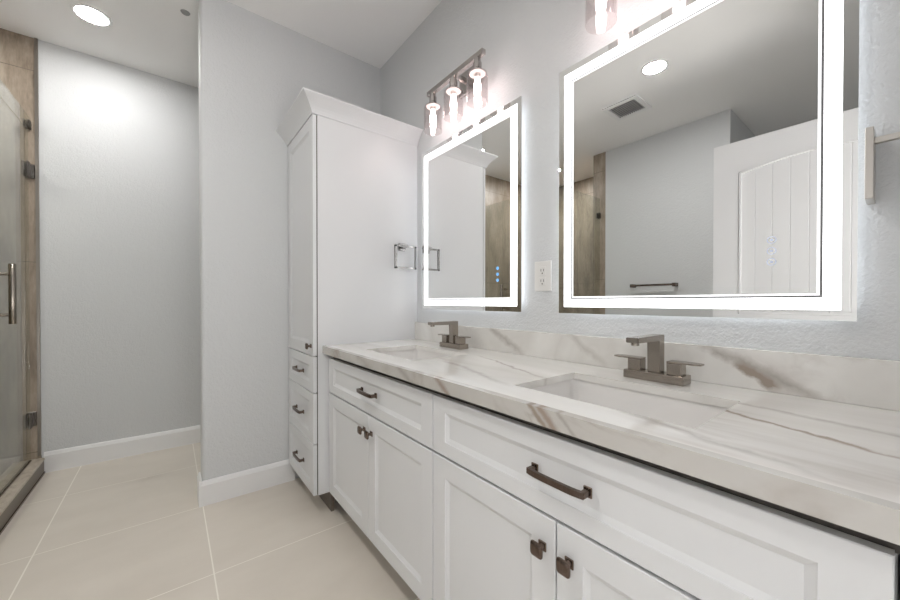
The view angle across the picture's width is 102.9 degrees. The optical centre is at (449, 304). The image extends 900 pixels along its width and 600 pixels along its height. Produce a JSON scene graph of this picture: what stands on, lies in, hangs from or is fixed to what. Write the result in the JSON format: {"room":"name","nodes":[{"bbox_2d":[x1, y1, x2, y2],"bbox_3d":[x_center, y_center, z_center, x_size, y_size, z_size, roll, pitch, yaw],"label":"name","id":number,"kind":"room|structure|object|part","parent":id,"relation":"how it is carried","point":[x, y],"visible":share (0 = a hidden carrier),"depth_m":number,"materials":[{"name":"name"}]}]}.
{"room":"bathroom","nodes":[
{"label":"bathroom","id":0,"kind":"room"},
{"bbox_2d":[0,28,41,475],"bbox_3d":[-3.256,-0.298,1.833,1.575,2.745,0.120,0,1,-38],"label":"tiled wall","id":1,"kind":"structure","parent":0,"point":[18,342],"depth_m":2.21,"materials":[{"name":"tile"}]},
{"bbox_2d":[0,98,36,496],"bbox_3d":[-2.374,-0.049,1.958,0.088,2.050,0.772,0,1,-38],"label":"shower door","id":2,"kind":"structure","parent":1,"relation":"attached to","point":[27,169],"depth_m":1.84,"materials":[{"name":"clear glass"}]},
{"bbox_3d":[-2.266,-0.055,1.820,0.088,0.310,0.029,0,1,-38],"label":"handle","id":3,"kind":"part","parent":2,"relation":"part of","materials":[{"name":"silver metal"}]},
{"bbox_2d":[23,118,31,129],"bbox_3d":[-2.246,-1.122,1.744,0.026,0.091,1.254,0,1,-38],"label":"hinge","id":4,"kind":"object","parent":1,"relation":"attached to","point":[28,121],"visible":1,"depth_m":2.21,"materials":[{"name":"silver metal"}]},
{"bbox_2d":[34,38,41,455],"bbox_3d":[-2.601,-0.358,2.261,0.015,2.629,0.012,0,1,-38],"label":"trim","id":5,"kind":"structure","parent":1,"relation":"attached to","point":[36,79],"depth_m":2.26,"materials":[{"name":"metal"}]},
{"bbox_2d":[38,40,199,457],"bbox_3d":[-1.868,-0.306,2.920,1.951,2.745,0.120,0,1,-38],"label":"wall","id":6,"kind":"structure","parent":0,"point":[119,144],"depth_m":2.49,"materials":[{"name":"white paint"}]},
{"bbox_2d":[44,425,200,472],"bbox_3d":[-1.869,1.002,2.842,1.820,0.131,0.015,0,1,-38],"label":"baseboard","id":7,"kind":"structure","parent":6,"relation":"attached to","point":[55,460],"depth_m":2.49,"materials":[{"name":"white paint"}]},
{"bbox_2d":[0,442,419,599],"bbox_3d":[-0.636,1.140,-0.228,3.906,0.100,6.612,0,1,-38],"label":"floor","id":8,"kind":"structure","parent":0,"point":[135,527],"depth_m":1.62,"materials":[{"name":"tile"}]},
{"bbox_2d":[0,457,44,534],"bbox_3d":[-2.504,1.028,1.505,0.842,0.098,1.338,0,1,-38],"label":"shower curb","id":9,"kind":"object","parent":8,"relation":"on","point":[13,498],"visible":0.9,"depth_m":1.98,"materials":[{"name":"brown stone"}]},
{"bbox_2d":[276,87,422,511],"bbox_3d":[-0.596,0.018,2.133,0.680,2.110,0.546,0,1,-38],"label":"linen cabinet","id":10,"kind":"object","parent":8,"relation":"on","point":[352,169],"visible":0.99,"depth_m":1.94,"materials":[{"name":"white paint"}]},
{"bbox_3d":[-0.837,0.353,1.966,0.030,0.021,0.145,0,1,-38],"label":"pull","id":11,"kind":"part","parent":10,"relation":"part of","materials":[{"name":"brown metal"}]},
{"bbox_3d":[-0.837,0.575,1.967,0.030,0.021,0.145,0,1,-38],"label":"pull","id":12,"kind":"part","parent":10,"relation":"part of","materials":[{"name":"brown metal"}]},
{"bbox_3d":[-0.837,0.834,1.969,0.030,0.021,0.145,0,1,-38],"label":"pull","id":13,"kind":"part","parent":10,"relation":"part of","materials":[{"name":"brown metal"}]},
{"bbox_3d":[-0.825,0.352,1.990,0.018,0.181,0.475,0,1,-38],"label":"drawer","id":14,"kind":"part","parent":10,"relation":"part of","materials":[{"name":"white paint"}]},
{"bbox_3d":[-0.825,-0.348,1.985,0.018,1.210,0.475,0,1,-38],"label":"door","id":15,"kind":"part","parent":10,"relation":"part of","materials":[{"name":"white paint"}]},
{"bbox_3d":[-0.825,0.574,1.991,0.018,0.253,0.475,0,1,-38],"label":"drawer","id":16,"kind":"part","parent":10,"relation":"part of","materials":[{"name":"white paint"}]},
{"bbox_3d":[-0.825,0.834,1.993,0.018,0.256,0.475,0,1,-38],"label":"drawer","id":17,"kind":"part","parent":10,"relation":"part of","materials":[{"name":"white paint"}]},
{"bbox_3d":[-0.717,0.210,1.814,0.027,0.032,0.032,0,1,-38],"label":"knob","id":18,"kind":"part","parent":10,"relation":"part of","materials":[{"name":"brown metal"}]},
{"bbox_3d":[-0.596,-0.997,2.125,0.680,0.080,0.545,0,1,-38],"label":"crown molding","id":19,"kind":"part","parent":10,"relation":"part of","materials":[{"name":"white paint"}]},
{"bbox_2d":[394,243,416,269],"bbox_3d":[-0.269,-0.283,2.085,0.144,0.152,0.052,0,1,-38],"label":"towel ring","id":20,"kind":"object","parent":10,"relation":"attached to","point":[401,246],"visible":1,"depth_m":2.08,"materials":[{"name":"grey metal"}]},
{"bbox_2d":[329,357,438,599],"bbox_3d":[-0.138,0.653,1.633,0.580,0.845,0.936,0,1,-38],"label":"vanity cabinet","id":21,"kind":"object","parent":8,"relation":"on","point":[381,450],"visible":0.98,"depth_m":1.35,"materials":[{"name":"white paint"}]},
{"bbox_3d":[-0.467,0.701,1.647,0.018,0.504,0.451,0,1,-38],"label":"door","id":22,"kind":"part","parent":21,"relation":"part of","materials":[{"name":"white paint"}]},
{"bbox_3d":[-0.365,0.516,1.478,0.027,0.032,0.032,0,1,-38],"label":"knob","id":23,"kind":"part","parent":21,"relation":"part of","materials":[{"name":"brown metal"}]},
{"bbox_3d":[-0.340,0.355,1.442,0.030,0.021,0.145,0,1,-38],"label":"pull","id":24,"kind":"part","parent":21,"relation":"part of","materials":[{"name":"brown metal"}]},
{"bbox_3d":[-0.324,0.517,1.426,0.027,0.032,0.032,0,1,-38],"label":"knob","id":25,"kind":"part","parent":21,"relation":"part of","materials":[{"name":"brown metal"}]},
{"bbox_3d":[-0.327,0.358,1.465,0.018,0.170,0.905,0,1,-38],"label":"drawer","id":26,"kind":"part","parent":21,"relation":"part of","materials":[{"name":"white paint"}]},
{"bbox_3d":[-0.311,0.255,1.477,0.013,0.046,0.909,0,1,-38],"label":"rail","id":27,"kind":"part","parent":21,"relation":"part of","materials":[{"name":"grey wood"}]},
{"bbox_3d":[-0.187,0.704,1.289,0.018,0.504,0.451,0,1,-38],"label":"door","id":28,"kind":"part","parent":21,"relation":"part of","materials":[{"name":"white paint"}]},
{"bbox_2d":[433,392,899,599],"bbox_3d":[0.490,0.659,0.832,0.580,0.845,1.096,0,1,-38],"label":"vanity cabinet","id":29,"kind":"object","parent":8,"relation":"on","point":[523,510],"visible":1,"depth_m":0.68,"materials":[{"name":"white paint"}]},
{"bbox_3d":[0.091,0.707,0.933,0.018,0.504,0.442,0,1,-38],"label":"door","id":30,"kind":"part","parent":29,"relation":"part of","materials":[{"name":"white paint"}]},
{"bbox_3d":[0.191,0.521,0.768,0.027,0.032,0.032,0,1,-38],"label":"knob","id":31,"kind":"part","parent":29,"relation":"part of","materials":[{"name":"brown metal"}]},
{"bbox_3d":[0.216,0.361,0.733,0.030,0.021,0.145,0,1,-38],"label":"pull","id":32,"kind":"part","parent":29,"relation":"part of","materials":[{"name":"brown metal"}]},
{"bbox_3d":[0.231,0.522,0.716,0.027,0.032,0.032,0,1,-38],"label":"knob","id":33,"kind":"part","parent":29,"relation":"part of","materials":[{"name":"brown metal"}]},
{"bbox_2d":[322,322,899,544],"bbox_3d":[0.203,0.181,1.199,0.574,0.140,2.034,0,1,-38],"label":"countertop","id":34,"kind":"structure","parent":29,"relation":"on","point":[815,435],"depth_m":0.76,"materials":[{"name":"stone"}]},
{"bbox_2d":[379,349,450,360],"bbox_3d":[-0.158,0.305,1.607,0.331,0.147,0.472,0,1,-38],"label":"sink","id":35,"kind":"object","parent":34,"relation":"in","point":[411,354],"visible":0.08,"depth_m":1.81,"materials":[{"name":"white ceramic"}]},
{"bbox_2d":[428,321,470,349],"bbox_3d":[-0.028,0.144,1.708,0.169,0.130,0.229,0,1,-38],"label":"faucet","id":36,"kind":"object","parent":34,"relation":"on","point":[452,340],"visible":1,"depth_m":1.72,"materials":[{"name":"silver metal"}]},
{"bbox_3d":[-0.032,0.133,1.704,0.158,0.106,0.033,0,1,-38],"label":"spout","id":37,"kind":"part","parent":36,"relation":"part of","materials":[{"name":"silver metal"}]},
{"bbox_3d":[-0.015,0.169,1.784,0.036,0.032,0.036,0,1,-38],"label":"handle","id":38,"kind":"part","parent":36,"relation":"part of","materials":[{"name":"silver metal"}]},
{"bbox_3d":[0.049,0.170,1.702,0.036,0.032,0.036,0,1,-38],"label":"handle","id":39,"kind":"part","parent":36,"relation":"part of","materials":[{"name":"silver metal"}]},
{"bbox_2d":[532,379,728,428],"bbox_3d":[0.410,0.310,0.880,0.331,0.147,0.472,0,1,-38],"label":"sink","id":40,"kind":"object","parent":34,"relation":"in","point":[691,414],"visible":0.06,"depth_m":0.98,"materials":[{"name":"white ceramic"}]},
{"bbox_2d":[614,334,703,385],"bbox_3d":[0.540,0.150,0.983,0.169,0.130,0.229,0,1,-38],"label":"faucet","id":41,"kind":"object","parent":34,"relation":"on","point":[675,373],"visible":1,"depth_m":1.00,"materials":[{"name":"silver metal"}]},
{"bbox_3d":[0.538,0.156,1.077,0.036,0.004,0.080,0,1,-38],"label":"lever","id":42,"kind":"part","parent":41,"relation":"part of","materials":[{"name":"silver metal"}]},
{"bbox_3d":[0.552,0.174,1.060,0.036,0.032,0.036,0,1,-38],"label":"handle","id":43,"kind":"part","parent":41,"relation":"part of","materials":[{"name":"silver metal"}]},
{"bbox_3d":[0.536,0.138,0.980,0.158,0.106,0.033,0,1,-38],"label":"spout","id":44,"kind":"part","parent":41,"relation":"part of","materials":[{"name":"silver metal"}]},
{"bbox_3d":[0.617,0.175,0.977,0.036,0.032,0.036,0,1,-38],"label":"handle","id":45,"kind":"part","parent":41,"relation":"part of","materials":[{"name":"silver metal"}]},
{"bbox_3d":[0.630,0.157,0.959,0.036,0.004,0.080,0,1,-38],"label":"lever","id":46,"kind":"part","parent":41,"relation":"part of","materials":[{"name":"silver metal"}]},
{"bbox_3d":[0.366,0.709,0.582,0.018,0.504,0.442,0,1,-38],"label":"door","id":47,"kind":"part","parent":29,"relation":"part of","materials":[{"name":"white paint"}]},
{"bbox_2d":[0,0,441,87],"bbox_3d":[-0.636,-1.705,-0.249,3.906,0.100,6.612,0,1,-38],"label":"ceiling","id":48,"kind":"structure","parent":0,"point":[154,37],"depth_m":2.14,"materials":[{"name":"white paint"}]},
{"bbox_2d":[70,3,112,27],"bbox_3d":[-2.069,-1.669,2.070,0.176,0.006,0.176,0,1,-38],"label":"recessed light","id":49,"kind":"object","parent":48,"relation":"in","point":[87,13],"visible":1,"depth_m":2.07,"materials":[{"name":"white paint"}]},
{"bbox_2d":[180,9,189,15],"bbox_3d":[-1.513,-1.669,2.049,0.046,0.006,0.046,0,1,-38],"label":"cap","id":50,"kind":"object","parent":48,"relation":"attached to","point":[184,12],"visible":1,"depth_m":2.04,"materials":[{"name":"grey plastic"}]},
{"bbox_2d":[198,0,379,480],"bbox_3d":[-0.948,-0.301,2.278,1.054,2.745,0.120,0,1,-38],"label":"wall","id":51,"kind":"structure","parent":0,"point":[253,68],"depth_m":2.04,"materials":[{"name":"white paint"}]},
{"bbox_2d":[197,459,294,507],"bbox_3d":[-1.185,1.007,2.103,0.482,0.131,0.150,0,1,-38],"label":"baseboard","id":52,"kind":"structure","parent":51,"relation":"attached to","point":[218,489],"depth_m":2.02,"materials":[{"name":"white paint"}]},
{"bbox_2d":[380,0,899,359],"bbox_3d":[0.891,-0.291,0.881,0.120,2.745,6.492,0,1,-38],"label":"wall","id":53,"kind":"structure","parent":0,"point":[527,44],"depth_m":1.39,"materials":[{"name":"white paint"}]},
{"bbox_2d":[424,48,487,129],"bbox_3d":[0.037,-1.034,1.750,0.146,0.265,0.438,0,1,-38],"label":"vanity light","id":54,"kind":"object","parent":53,"relation":"attached to","point":[469,81],"visible":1,"depth_m":1.73,"materials":[{"name":"silver metal"}]},
{"bbox_2d":[429,92,436,102],"bbox_3d":[-0.088,-1.069,1.869,0.044,0.062,0.044,0,1,-38],"label":"socket","id":55,"kind":"object","parent":54,"relation":"attached to","point":[432,95],"depth_m":1.85,"materials":[{"name":"silver metal"}]},
{"bbox_3d":[-0.088,-0.963,1.869,0.033,0.102,0.033,0,1,-38],"label":"bulb","id":56,"kind":"part","parent":54,"relation":"part of","materials":[{"name":"white glass"}]},
{"bbox_2d":[449,76,457,87],"bbox_3d":[0.017,-1.069,1.734,0.044,0.062,0.044,0,1,-38],"label":"socket","id":57,"kind":"object","parent":54,"relation":"attached to","point":[453,80],"depth_m":1.72,"materials":[{"name":"silver metal"}]},
{"bbox_3d":[0.017,-0.962,1.735,0.033,0.102,0.033,0,1,-38],"label":"bulb","id":58,"kind":"part","parent":54,"relation":"part of","materials":[{"name":"white glass"}]},
{"bbox_3d":[0.054,-1.111,1.763,0.072,0.020,0.020,0,1,-38],"label":"arm","id":59,"kind":"part","parent":54,"relation":"part of","materials":[{"name":"silver metal"}]},
{"bbox_2d":[473,56,481,68],"bbox_3d":[0.122,-1.067,1.599,0.044,0.062,0.044,0,1,-38],"label":"socket","id":60,"kind":"object","parent":54,"relation":"attached to","point":[477,64],"depth_m":1.58,"materials":[{"name":"silver metal"}]},
{"bbox_3d":[0.122,-0.961,1.600,0.033,0.102,0.033,0,1,-38],"label":"bulb","id":61,"kind":"part","parent":54,"relation":"part of","materials":[{"name":"white glass"}]},
{"bbox_2d":[422,96,521,311],"bbox_3d":[0.078,-0.423,1.800,0.026,0.903,0.747,0,1,-38],"label":"led mirror","id":62,"kind":"object","parent":53,"relation":"attached to","point":[472,179],"visible":1,"depth_m":1.72,"materials":[{"name":"white mirror"}]},
{"bbox_2d":[535,260,551,290],"bbox_3d":[0.373,-0.115,1.440,0.008,0.120,0.081,0,1,-38],"label":"wall outlet","id":63,"kind":"object","parent":53,"relation":"attached to","point":[543,269],"visible":1,"depth_m":1.43,"materials":[{"name":"white plastic"}]},
{"bbox_2d":[539,277,545,285],"bbox_3d":[0.371,-0.093,1.438,0.002,0.034,0.033,0,1,-38],"label":"receptacle","id":64,"kind":"object","parent":63,"relation":"attached to","point":[542,280],"depth_m":1.44,"materials":[{"name":"grey plastic"}]},
{"bbox_2d":[539,266,545,274],"bbox_3d":[0.371,-0.136,1.438,0.002,0.034,0.033,0,1,-38],"label":"receptacle","id":65,"kind":"object","parent":63,"relation":"attached to","point":[542,269],"depth_m":1.44,"materials":[{"name":"grey plastic"}]},
{"bbox_2d":[585,0,617,27],"bbox_3d":[0.606,-1.029,1.022,0.146,0.265,0.438,0,1,-38],"label":"vanity light","id":66,"kind":"object","parent":53,"relation":"attached to","point":[600,4],"visible":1,"depth_m":1.13,"materials":[{"name":"white glass"}]},
{"bbox_3d":[0.481,-0.957,1.142,0.033,0.102,0.033,0,1,-38],"label":"bulb","id":67,"kind":"part","parent":66,"relation":"part of","materials":[{"name":"white glass"}]},
{"bbox_2d":[415,322,899,410],"bbox_3d":[0.422,0.161,1.370,0.020,0.102,2.034,0,1,-38],"label":"backsplash","id":68,"kind":"structure","parent":53,"relation":"attached to","point":[869,382],"depth_m":0.93,"materials":[{"name":"stone"}]},
{"bbox_2d":[559,0,859,320],"bbox_3d":[0.652,-0.418,1.066,0.026,0.903,0.747,0,1,-38],"label":"led mirror","id":69,"kind":"object","parent":53,"relation":"attached to","point":[708,151],"visible":1,"depth_m":0.97,"materials":[{"name":"white mirror"}]},
{"bbox_2d":[864,126,899,204],"bbox_3d":[0.937,-0.286,0.665,0.074,0.144,0.216,0,1,-38],"label":"towel ring","id":70,"kind":"object","parent":53,"relation":"attached to","point":[871,140],"visible":1,"depth_m":0.72,"materials":[{"name":"grey metal"}]},
{"bbox_3d":[0.874,-0.286,0.745,0.074,0.144,0.012,0,1,-38],"label":"post","id":71,"kind":"part","parent":70,"relation":"part of","materials":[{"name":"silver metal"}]}
]}

